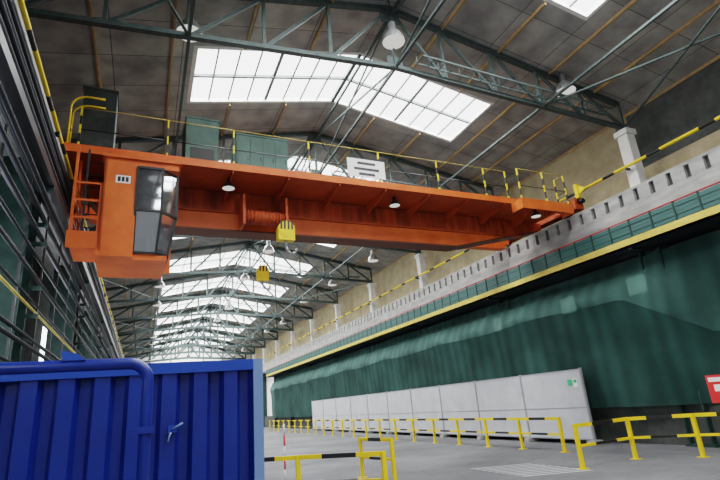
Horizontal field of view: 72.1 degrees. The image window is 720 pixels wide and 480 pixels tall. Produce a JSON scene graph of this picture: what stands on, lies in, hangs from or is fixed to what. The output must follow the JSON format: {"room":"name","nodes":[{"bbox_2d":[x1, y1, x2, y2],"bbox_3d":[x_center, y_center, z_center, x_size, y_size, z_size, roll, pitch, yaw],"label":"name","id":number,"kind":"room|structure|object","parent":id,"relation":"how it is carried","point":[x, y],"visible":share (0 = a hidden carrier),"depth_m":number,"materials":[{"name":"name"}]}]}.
{"room":"factory hall","nodes":[
{"label":"factory hall","id":0,"kind":"room"},
{"bbox_2d":[20,257,78,361],"bbox_3d":[-18.497,8.158,32.073,2.062,12.188,99.450,3,-20,-23],"label":"wall","id":1,"kind":"structure","parent":0,"point":[44,301],"depth_m":16.15,"materials":[{"name":"metal"}]},
{"bbox_2d":[138,346,249,362],"bbox_3d":[-28.011,23.513,79.793,23.000,13.875,0.600,3,-20,-23],"label":"wall","id":2,"kind":"structure","parent":0,"point":[203,355],"depth_m":81.40,"materials":[{"name":"metal"}]},
{"bbox_2d":[24,0,719,362],"bbox_3d":[-9.362,2.650,38.118,19.125,3.087,99.700,3,-20,-23],"label":"roof","id":3,"kind":"structure","parent":0,"point":[394,63],"depth_m":17.54,"materials":[{"name":"metal"}]},
{"bbox_2d":[149,332,156,344],"label":"pendant lamps","id":4,"kind":"object","parent":3,"relation":"hanging from","point":[153,335],"depth_m":53.14,"materials":[{"name":"grey metal"}]},
{"bbox_2d":[153,301,161,305],"label":"pendant lamps","id":5,"kind":"object","parent":3,"relation":"hanging from","point":[158,303],"depth_m":39.68,"materials":[{"name":"grey metal"}]},
{"bbox_2d":[155,278,164,287],"label":"pendant lamps","id":6,"kind":"object","parent":3,"relation":"hanging from","point":[159,284],"depth_m":33.00,"materials":[{"name":"grey metal"}]},
{"bbox_2d":[176,11,199,31],"label":"pendant lamps","id":7,"kind":"object","parent":3,"relation":"hanging from","point":[195,25],"depth_m":12.94,"materials":[{"name":"grey"}]},
{"bbox_2d":[225,301,232,309],"label":"pendant lamps","id":8,"kind":"object","parent":3,"relation":"hanging from","point":[228,307],"depth_m":41.83,"materials":[{"name":"grey metal"}]},
{"bbox_2d":[240,269,249,280],"label":"pendant lamps","id":9,"kind":"object","parent":3,"relation":"hanging from","point":[244,277],"depth_m":35.34,"materials":[{"name":"grey"}]},
{"bbox_2d":[263,240,273,253],"label":"pendant lamps","id":10,"kind":"object","parent":3,"relation":"hanging from","point":[268,249],"depth_m":28.62,"materials":[{"name":"grey metal"}]},
{"bbox_2d":[328,269,336,285],"label":"pendant lamps","id":11,"kind":"object","parent":3,"relation":"hanging from","point":[331,283],"depth_m":37.82,"materials":[{"name":"grey"}]},
{"bbox_2d":[368,250,377,261],"label":"pendant lamps","id":12,"kind":"object","parent":3,"relation":"hanging from","point":[372,258],"depth_m":31.09,"materials":[{"name":"grey"}]},
{"bbox_2d":[154,0,608,347],"bbox_3d":[-9.424,1.796,38.765,11.075,1.215,95.650,3,-20,-23],"label":"glazing","id":13,"kind":"object","parent":3,"relation":"in","point":[435,109],"depth_m":19.09,"materials":[{"name":"white glass"}]},
{"bbox_2d":[382,0,404,49],"label":"pendant lamps","id":14,"kind":"object","parent":3,"relation":"hanging from","point":[393,37],"depth_m":14.58,"materials":[{"name":"grey"}]},
{"bbox_2d":[87,0,719,353],"bbox_3d":[-9.325,2.417,38.221,20.437,1.707,99.450,3,-20,-23],"label":"purlins","id":15,"kind":"structure","parent":3,"relation":"attached to","point":[462,2],"depth_m":17.43,"materials":[{"name":"grey metal"}]},
{"bbox_2d":[556,73,575,96],"label":"pendant lamps","id":16,"kind":"object","parent":3,"relation":"hanging from","point":[563,82],"depth_m":17.04,"materials":[{"name":"grey"}]},
{"bbox_2d":[24,0,719,356],"bbox_3d":[-9.397,2.232,38.257,23.000,2.389,100.450,3,-20,-23],"label":"ceiling","id":17,"kind":"structure","parent":0,"point":[135,65],"depth_m":16.86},
{"bbox_2d":[250,58,719,415],"bbox_3d":[0.780,9.185,40.180,2.062,12.268,99.450,3,-20,-23],"label":"wall","id":18,"kind":"structure","parent":0,"point":[695,101],"depth_m":20.10,"materials":[{"name":"concrete"}]},
{"bbox_2d":[252,127,646,363],"bbox_3d":[-0.484,5.785,40.874,0.525,2.538,99.975,3,-20,-23],"label":"column","id":19,"kind":"structure","parent":18,"relation":"attached to","point":[626,139],"depth_m":17.98,"materials":[{"name":"white paint"}]},
{"bbox_2d":[263,115,719,357],"bbox_3d":[-0.813,5.994,40.652,0.206,0.181,99.525,3,-20,-23],"label":"rail","id":20,"kind":"object","parent":18,"relation":"attached to","point":[717,118],"visible":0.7,"depth_m":18.21,"materials":[{"name":"yellow"}]},
{"bbox_2d":[264,427,719,479],"bbox_3d":[-8.387,14.310,34.262,23.000,0.312,99.450,3,-20,-23],"label":"floor","id":21,"kind":"structure","parent":0,"point":[421,459],"depth_m":15.66,"materials":[{"name":"concrete"}]},
{"bbox_2d":[0,156,111,362],"bbox_3d":[-16.747,10.392,32.023,0.850,7.025,100.350,3,-20,-23],"label":"windows","id":22,"kind":"structure","parent":21,"relation":"on","point":[8,259],"depth_m":9.42,"materials":[{"name":"glass"}]},
{"bbox_2d":[0,0,122,361],"bbox_3d":[-16.416,8.767,32.766,0.256,5.014,99.550,3,-20,-23],"label":"framework","id":23,"kind":"object","parent":22,"relation":"attached to","point":[17,112],"visible":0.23,"depth_m":9.00,"materials":[{"name":"grey metal"}]},
{"bbox_2d":[0,0,122,355],"bbox_3d":[-17.163,6.513,33.265,1.150,1.162,99.450,3,-20,-23],"label":"beam","id":24,"kind":"structure","parent":22,"relation":"on","point":[48,264],"depth_m":12.39,"materials":[{"name":"concrete"}]},
{"bbox_2d":[17,0,123,357],"bbox_3d":[-16.589,6.282,33.603,0.144,0.169,99.525,3,-20,-23],"label":"rail","id":25,"kind":"object","parent":24,"relation":"attached to","point":[21,3],"visible":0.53,"depth_m":9.24,"materials":[{"name":"yellow"}]},
{"bbox_2d":[55,85,585,289],"bbox_3d":[-0.484,-0.768,17.222,17.936,5.062,5.994,3,-20,-23],"label":"crane","id":26,"kind":"object","parent":24,"relation":"on","point":[137,201],"visible":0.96,"depth_m":14.70,"materials":[{"name":"orange metal"}]},
{"bbox_2d":[0,351,153,479],"bbox_3d":[-1.947,1.641,1.854,2.265,2.363,0.250,3,-20,-23],"label":"pipe","id":27,"kind":"object","parent":21,"relation":"on","point":[70,362],"visible":1,"depth_m":2.45,"materials":[{"name":"blue"}]},
{"bbox_2d":[0,358,264,479],"bbox_3d":[-2.753,2.538,4.381,3.025,2.375,3.927,3,-20,-23],"label":"container","id":28,"kind":"object","parent":21,"relation":"on","point":[208,416],"visible":0.97,"depth_m":3.27,"materials":[{"name":"blue"}]},
{"bbox_2d":[283,424,285,479],"bbox_3d":[-1.944,5.631,12.781,0.250,1.650,0.250,3,-20,-23],"label":"pole","id":29,"kind":"object","parent":21,"relation":"on","point":[283,424],"visible":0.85,"depth_m":12.82,"materials":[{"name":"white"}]},
{"bbox_2d":[264,451,387,479],"bbox_3d":[-1.195,5.052,10.282,3.915,1.062,0.476,-10,-19,14],"label":"barrier","id":30,"kind":"object","parent":21,"relation":"on","point":[382,454],"visible":0.75,"depth_m":10.22,"materials":[{"name":"yellow metal"}]},
{"bbox_2d":[358,437,396,479],"bbox_3d":[0.455,6.036,13.674,0.261,1.062,1.811,7,-22,-32],"label":"barrier","id":31,"kind":"object","parent":21,"relation":"on","point":[360,439],"visible":0.88,"depth_m":13.59,"materials":[{"name":"yellow metal"}]},
{"bbox_2d":[269,417,569,452],"bbox_3d":[-1.569,13.096,34.510,0.225,1.062,42.750,3,-20,-23],"label":"safety railing","id":32,"kind":"object","parent":21,"relation":"on","point":[558,419],"visible":0.94,"depth_m":22.21,"materials":[{"name":"yellow metal"}]},
{"bbox_2d":[310,368,602,445],"bbox_3d":[1.834,11.064,31.683,0.475,2.600,32.900,3,-20,-23],"label":"partition wall","id":33,"kind":"structure","parent":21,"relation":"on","point":[562,394],"depth_m":23.02,"materials":[{"name":"grey"}]},
{"bbox_2d":[263,224,719,447],"bbox_3d":[-0.189,11.307,38.974,0.688,7.025,100.350,3,-20,-23],"label":"column","id":34,"kind":"structure","parent":21,"relation":"on","point":[659,248],"depth_m":16.12,"materials":[{"name":"metal"}]},
{"bbox_2d":[263,145,719,373],"bbox_3d":[-0.824,7.415,40.125,1.113,1.162,99.450,3,-20,-23],"label":"beam","id":35,"kind":"structure","parent":34,"relation":"on","point":[703,170],"depth_m":19.21,"materials":[{"name":"concrete"}]},
{"bbox_2d":[266,181,719,376],"bbox_3d":[3.349,4.914,30.208,1.475,0.978,77.012,3,-20,-23],"label":"girder","id":36,"kind":"object","parent":34,"relation":"attached to","point":[705,221],"visible":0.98,"depth_m":19.14,"materials":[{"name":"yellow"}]},
{"bbox_2d":[270,231,719,417],"bbox_3d":[3.652,7.648,29.063,0.883,4.762,76.240,3,-20,-23],"label":"curtain","id":37,"kind":"object","parent":34,"relation":"hanging from","point":[650,336],"visible":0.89,"depth_m":17.96,"materials":[{"name":"green fabric"}]},
{"bbox_2d":[705,374,719,402],"bbox_3d":[9.808,4.607,13.215,0.350,2.000,0.550,3,-20,-23],"label":"sign board","id":38,"kind":"object","parent":37,"relation":"attached to","point":[713,381],"visible":1,"depth_m":13.48,"materials":[{"name":"red"}]},
{"bbox_2d":[264,403,719,444],"bbox_3d":[0.133,13.986,38.131,0.400,1.375,99.450,3,-20,-23],"label":"plinth","id":39,"kind":"object","parent":21,"relation":"on","point":[667,426],"depth_m":16.36,"materials":[{"name":"grey concrete"}]},
{"bbox_2d":[472,463,590,476],"bbox_3d":[4.424,6.065,13.076,1.625,0.005,2.925,3,-20,-23],"label":"floor grate","id":40,"kind":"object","parent":21,"relation":"on","point":[527,463],"depth_m":13.01,"materials":[{"name":"grey paint"}]},
{"bbox_2d":[572,412,719,469],"bbox_3d":[7.986,5.115,12.794,5.020,1.062,1.524,-8,-18,9],"label":"barrier","id":41,"kind":"object","parent":21,"relation":"on","point":[697,434],"visible":1,"depth_m":12.98,"materials":[{"name":"yellow"}]}
]}

